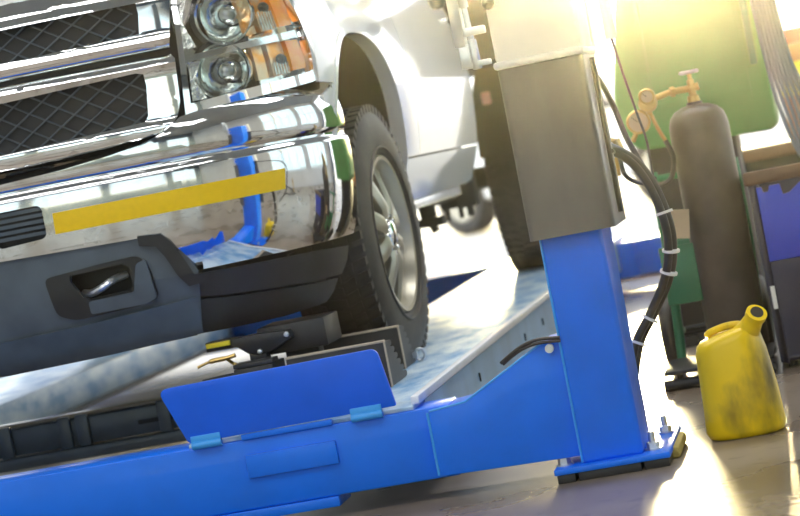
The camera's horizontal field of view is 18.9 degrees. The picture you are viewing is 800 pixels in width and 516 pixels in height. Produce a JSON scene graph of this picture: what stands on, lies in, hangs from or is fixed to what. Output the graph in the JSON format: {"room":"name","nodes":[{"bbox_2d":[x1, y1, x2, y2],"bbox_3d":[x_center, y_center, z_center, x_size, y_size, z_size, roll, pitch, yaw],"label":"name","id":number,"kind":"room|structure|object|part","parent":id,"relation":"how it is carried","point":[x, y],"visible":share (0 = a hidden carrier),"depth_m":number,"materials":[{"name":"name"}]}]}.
{"room":"auto repair garage","nodes":[
{"label":"auto repair garage","id":0,"kind":"room"},
{"bbox_2d":[0,274,799,515],"bbox_3d":[-0.486,0.882,4.736,15.000,0.200,21.000,-11,2,11],"label":"floor","id":1,"kind":"structure","parent":0,"point":[759,475],"depth_m":5.97,"materials":[{"name":"concrete"}]},
{"bbox_2d":[0,0,686,515],"bbox_3d":[-0.740,-0.131,9.365,3.957,1.500,6.552,-11,2,11],"label":"lift","id":2,"kind":"object","parent":1,"relation":"on","point":[537,364],"visible":0.94,"depth_m":6.07,"materials":[{"name":"blue paint"}]},
{"bbox_2d":[0,396,186,472],"bbox_3d":[-0.970,0.551,7.708,1.408,0.138,0.320,-11,2,11],"label":"tray","id":3,"kind":"object","parent":2,"relation":"attached to","point":[84,428],"visible":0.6,"depth_m":7.58,"materials":[{"name":"grey plastic"}]},
{"bbox_3d":[-0.987,0.492,7.645,1.000,0.012,0.012,-11,2,11],"label":"rail","id":4,"kind":"part","parent":3,"relation":"part of","materials":[{"name":"black plastic"}]},
{"bbox_2d":[197,311,341,380],"bbox_3d":[-0.372,0.306,6.875,0.361,0.216,0.392,-11,2,11],"label":"jack","id":5,"kind":"object","parent":2,"relation":"on","point":[306,334],"visible":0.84,"depth_m":6.84,"materials":[{"name":"black metal"}]},
{"bbox_3d":[-0.519,0.291,6.784,0.117,0.026,0.014,-11,2,11],"label":"brass lever","id":6,"kind":"part","parent":5,"relation":"part of","materials":[{"name":"gold metal"}]},
{"bbox_3d":[-0.503,0.337,6.754,0.110,0.015,0.010,-11,2,11],"label":"rod","id":7,"kind":"part","parent":5,"relation":"part of","materials":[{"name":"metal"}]},
{"bbox_3d":[-0.331,0.295,6.934,0.300,0.214,0.260,-11,2,11],"label":"arm","id":8,"kind":"part","parent":5,"relation":"part of","materials":[{"name":"black plastic"}]},
{"bbox_3d":[-0.312,0.354,6.097,0.598,0.157,0.014,-11,2,11],"label":"stop plate","id":9,"kind":"part","parent":2,"relation":"part of","materials":[{"name":"blue paint"}]},
{"bbox_3d":[-0.274,0.512,6.100,0.240,0.060,0.012,-11,2,11],"label":"plate","id":10,"kind":"part","parent":2,"relation":"part of","materials":[{"name":"blue paint"}]},
{"bbox_2d":[0,0,596,377],"bbox_3d":[-0.749,-0.579,9.668,2.600,1.863,5.984,-11,2,11],"label":"pickup truck","id":11,"kind":"object","parent":2,"relation":"on","point":[171,170],"visible":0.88,"depth_m":6.80,"materials":[{"name":"silver metal"}]},
{"bbox_2d":[0,0,184,5],"bbox_3d":[-1.164,-0.759,7.667,1.840,0.215,1.730,-11,2,11],"label":"hood","id":12,"kind":"object","parent":11,"relation":"attached to","point":[2,2],"depth_m":6.73,"materials":[{"name":"white paint"}]},
{"bbox_3d":[-1.242,-0.436,6.946,1.315,0.490,0.155,-11,2,11],"label":"radiator panel","id":13,"kind":"part","parent":11,"relation":"part of","materials":[{"name":"black"}]},
{"bbox_3d":[-0.835,0.087,6.728,0.306,0.147,0.025,-11,2,4],"label":"pocket panel","id":14,"kind":"part","parent":11,"relation":"part of","materials":[{"name":"black plastic"}]},
{"bbox_3d":[-0.621,-0.670,6.854,0.043,0.150,0.058,-12,2,-13],"label":"facet panel","id":15,"kind":"part","parent":11,"relation":"part of","materials":[{"name":"white metal"}]},
{"bbox_3d":[-0.581,-0.503,6.830,0.045,0.110,0.030,-12,2,-13],"label":"facet panel","id":16,"kind":"part","parent":11,"relation":"part of","materials":[{"name":"white metal"}]},
{"bbox_2d":[189,0,254,44],"bbox_3d":[-0.512,-0.694,6.905,0.190,0.201,0.088,-11,2,11],"label":"headlight assembly","id":17,"kind":"object","parent":11,"relation":"on","point":[211,22],"depth_m":6.92,"materials":[{"name":"clear glass"}]},
{"bbox_2d":[193,42,253,99],"bbox_3d":[-0.510,-0.528,6.862,0.182,0.193,0.088,-11,2,11],"label":"headlight assembly","id":18,"kind":"object","parent":11,"relation":"on","point":[226,68],"depth_m":6.87,"materials":[{"name":"clear glass"}]},
{"bbox_3d":[-0.452,-0.627,6.895,0.479,0.372,0.136,-13,3,-36],"label":"headlight frame","id":19,"kind":"part","parent":11,"relation":"part of","materials":[{"name":"silver metal"}]},
{"bbox_3d":[-0.398,-0.726,6.952,0.032,0.032,0.042,-11,2,11],"label":"turn bulb","id":20,"kind":"part","parent":11,"relation":"part of","materials":[{"name":"grey"}]},
{"bbox_3d":[-0.345,-0.575,6.938,0.032,0.032,0.042,-11,2,11],"label":"turn bulb","id":21,"kind":"part","parent":11,"relation":"part of","materials":[{"name":"grey"}]},
{"bbox_3d":[0.086,-0.750,9.081,0.126,0.698,1.402,-11,2,11],"label":"door","id":22,"kind":"part","parent":11,"relation":"part of","materials":[{"name":"white paint"}]},
{"bbox_3d":[0.133,-0.319,8.976,0.102,0.143,1.678,-11,2,11],"label":"rocker panel","id":23,"kind":"part","parent":11,"relation":"part of","materials":[{"name":"white paint"}]},
{"bbox_3d":[0.190,-0.943,9.579,0.030,0.020,0.200,-11,2,11],"label":"door handle","id":24,"kind":"part","parent":11,"relation":"part of","materials":[{"name":"silver metal"}]},
{"bbox_2d":[285,340,406,386],"bbox_3d":[-0.149,0.309,6.805,0.287,0.132,0.267,-11,2,11],"label":"chock","id":25,"kind":"object","parent":2,"relation":"on","point":[394,371],"visible":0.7,"depth_m":6.69,"materials":[{"name":"metal"}]},
{"bbox_3d":[-0.033,0.293,6.657,0.003,0.130,0.016,-11,2,11],"label":"plate","id":26,"kind":"part","parent":25,"relation":"part of","materials":[{"name":"grey metal"}]},
{"bbox_2d":[324,325,425,368],"bbox_3d":[-0.108,0.282,7.256,0.349,0.132,0.212,-11,2,11],"label":"chock","id":27,"kind":"object","parent":2,"relation":"on","point":[395,333],"visible":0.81,"depth_m":7.16,"materials":[{"name":"metal"}]},
{"bbox_3d":[0.006,0.266,7.137,0.003,0.130,0.016,-11,2,11],"label":"plate","id":28,"kind":"part","parent":27,"relation":"part of","materials":[{"name":"grey metal"}]},
{"bbox_3d":[0.216,-0.622,5.853,0.034,0.034,0.057,-11,2,11],"label":"lever knob","id":29,"kind":"part","parent":2,"relation":"part of","materials":[{"name":"beige plastic"}]},
{"bbox_3d":[0.588,0.120,9.195,0.022,0.022,6.355,-11,2,11],"label":"edge rail","id":30,"kind":"part","parent":2,"relation":"part of","materials":[{"name":"metal"}]},
{"bbox_3d":[0.344,-0.607,6.006,0.226,0.240,0.330,-11,2,11],"label":"post casing","id":31,"kind":"part","parent":2,"relation":"part of","materials":[{"name":"white metal"}]},
{"bbox_3d":[0.408,-0.282,6.019,0.215,0.433,0.315,-11,2,11],"label":"post","id":32,"kind":"part","parent":2,"relation":"part of","materials":[{"name":"grey metal"}]},
{"bbox_3d":[0.431,-0.110,6.021,0.156,1.220,0.248,-11,2,11],"label":"post","id":33,"kind":"part","parent":2,"relation":"part of","materials":[{"name":"blue metal"}]},
{"bbox_3d":[0.560,0.488,6.117,0.290,0.015,0.465,-11,2,11],"label":"plate","id":34,"kind":"part","parent":2,"relation":"part of","materials":[{"name":"blue paint"}]},
{"bbox_2d":[621,232,660,280],"bbox_3d":[1.304,-0.016,13.049,0.563,0.192,0.855,-11,2,-6],"label":"box","id":35,"kind":"object","parent":1,"relation":"on","point":[656,233],"visible":0.16,"depth_m":13.01,"materials":[{"name":"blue paint"}]},
{"bbox_2d":[614,0,778,347],"bbox_3d":[1.117,-0.379,8.728,0.550,1.330,0.515,-11,2,11],"label":"machine","id":36,"kind":"object","parent":1,"relation":"on","point":[656,40],"visible":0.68,"depth_m":8.47,"materials":[{"name":"paint"}]},
{"bbox_3d":[1.021,-0.757,8.462,0.360,0.420,0.012,-11,2,11],"label":"door frame","id":37,"kind":"part","parent":36,"relation":"part of","materials":[{"name":"green metal"}]},
{"bbox_2d":[749,0,799,156],"bbox_3d":[1.365,-0.654,8.304,0.287,0.822,0.110,-9,3,38],"label":"curtain","id":38,"kind":"object","parent":36,"relation":"hanging from","point":[781,69],"visible":1,"depth_m":8.30,"materials":[{"name":"white plastic"}]},
{"bbox_2d":[654,157,777,391],"bbox_3d":[0.968,0.037,7.649,0.360,0.662,0.648,-11,2,11],"label":"cart","id":39,"kind":"object","parent":1,"relation":"on","point":[686,286],"visible":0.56,"depth_m":7.65,"materials":[{"name":"green paint"}]},
{"bbox_3d":[0.995,0.020,7.695,0.278,0.190,0.010,-11,2,11],"label":"plate","id":40,"kind":"part","parent":39,"relation":"part of","materials":[{"name":"green paint"}]},
{"bbox_3d":[0.883,0.051,7.542,0.110,0.185,0.010,-11,2,11],"label":"plate","id":41,"kind":"part","parent":39,"relation":"part of","materials":[{"name":"green paint"}]},
{"bbox_2d":[669,69,769,345],"bbox_3d":[0.962,-0.143,7.566,0.249,0.900,0.214,-11,2,11],"label":"gas cylinder","id":42,"kind":"object","parent":39,"relation":"on","point":[713,217],"visible":0.89,"depth_m":7.49,"materials":[{"name":"paint"}]},
{"bbox_2d":[626,86,676,187],"bbox_3d":[0.805,-0.378,7.526,0.175,0.314,0.077,-11,2,-1],"label":"gas regulator","id":43,"kind":"object","parent":42,"relation":"attached to","point":[648,100],"visible":0.94,"depth_m":7.51,"materials":[{"name":"gold metal"}]},
{"bbox_2d":[649,112,666,140],"bbox_3d":[0.804,-0.414,7.523,0.045,0.105,0.025,-10,3,28],"label":"outlet","id":44,"kind":"object","parent":43,"relation":"attached to","point":[651,115],"depth_m":7.51,"materials":[{"name":"gold metal"}]},
{"bbox_3d":[1.011,0.341,7.526,0.340,0.060,0.360,-11,2,11],"label":"toe plate","id":45,"kind":"part","parent":39,"relation":"part of","materials":[{"name":"metal"}]},
{"bbox_2d":[696,305,785,440],"bbox_3d":[0.866,0.289,6.173,0.211,0.329,0.196,-11,2,11],"label":"can","id":46,"kind":"object","parent":1,"relation":"on","point":[740,392],"visible":1,"depth_m":6.09,"materials":[{"name":"yellow plastic"}]},
{"bbox_3d":[0.881,0.184,6.115,0.078,0.124,0.125,-12,3,-31],"label":"spout","id":47,"kind":"part","parent":46,"relation":"part of","materials":[{"name":"yellow plastic"}]},
{"bbox_2d":[742,138,799,171],"bbox_3d":[2.261,-0.327,11.032,1.375,0.600,0.700,-11,2,11],"label":"bench","id":48,"kind":"object","parent":1,"relation":"on","point":[777,153],"visible":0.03,"depth_m":10.80,"materials":[{"name":"wood"}]},
{"bbox_2d":[742,138,796,162],"bbox_3d":[2.209,-0.594,11.021,1.375,0.055,0.700,-11,2,11],"label":"countertop","id":49,"kind":"structure","parent":48,"relation":"on","point":[777,148],"depth_m":10.78,"materials":[{"name":"brown wood"}]},
{"bbox_2d":[781,26,799,138],"bbox_3d":[2.147,-0.865,11.011,0.805,0.499,0.520,-11,2,11],"label":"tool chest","id":50,"kind":"object","parent":48,"relation":"on","point":[792,35],"visible":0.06,"depth_m":10.81,"materials":[{"name":"orange"}]},
{"bbox_3d":[2.142,-0.889,11.010,0.795,0.150,0.500,-11,2,11],"label":"drawer","id":51,"kind":"part","parent":50,"relation":"part of","materials":[{"name":"yellow"}]},
{"bbox_3d":[2.106,-1.075,11.002,0.805,0.070,0.520,-11,2,11],"label":"lid","id":52,"kind":"part","parent":50,"relation":"part of","materials":[{"name":"red paint"}]},
{"bbox_3d":[2.175,-0.718,11.018,0.795,0.199,0.500,-11,2,11],"label":"drawer","id":53,"kind":"part","parent":50,"relation":"part of","materials":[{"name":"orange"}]},
{"bbox_3d":[2.120,-1.002,11.005,0.795,0.080,0.500,-11,2,11],"label":"drawer","id":54,"kind":"part","parent":50,"relation":"part of","materials":[{"name":"orange"}]},
{"bbox_2d":[743,163,799,365],"bbox_3d":[1.347,-0.009,7.517,0.428,0.618,0.381,-11,2,11],"label":"tool cart","id":55,"kind":"object","parent":1,"relation":"on","point":[774,192],"visible":1,"depth_m":7.37,"materials":[{"name":"metal"}]},
{"bbox_3d":[1.290,-0.135,7.343,0.362,0.231,0.015,-11,2,11],"label":"panel","id":56,"kind":"part","parent":55,"relation":"part of","materials":[{"name":"blue metal"}]},
{"label":"outside","id":57,"kind":"structure","parent":0,"visible":0},
{"bbox_2d":[417,176,658,276],"bbox_3d":[9.273,-3.001,51.597,80.000,0.195,75.000,-11,2,11],"label":"wall","id":58,"kind":"structure","parent":57,"point":[446,250],"depth_m":20.26,"materials":[{"name":"paint"}]},
{"bbox_2d":[416,60,788,234],"bbox_3d":[1.985,-1.181,22.720,1.740,1.408,4.302,-13,3,-41],"label":"parked car","id":59,"kind":"object","parent":58,"relation":"on","point":[483,217],"visible":0.14,"depth_m":21.90,"materials":[{"name":"white paint"}]}
]}

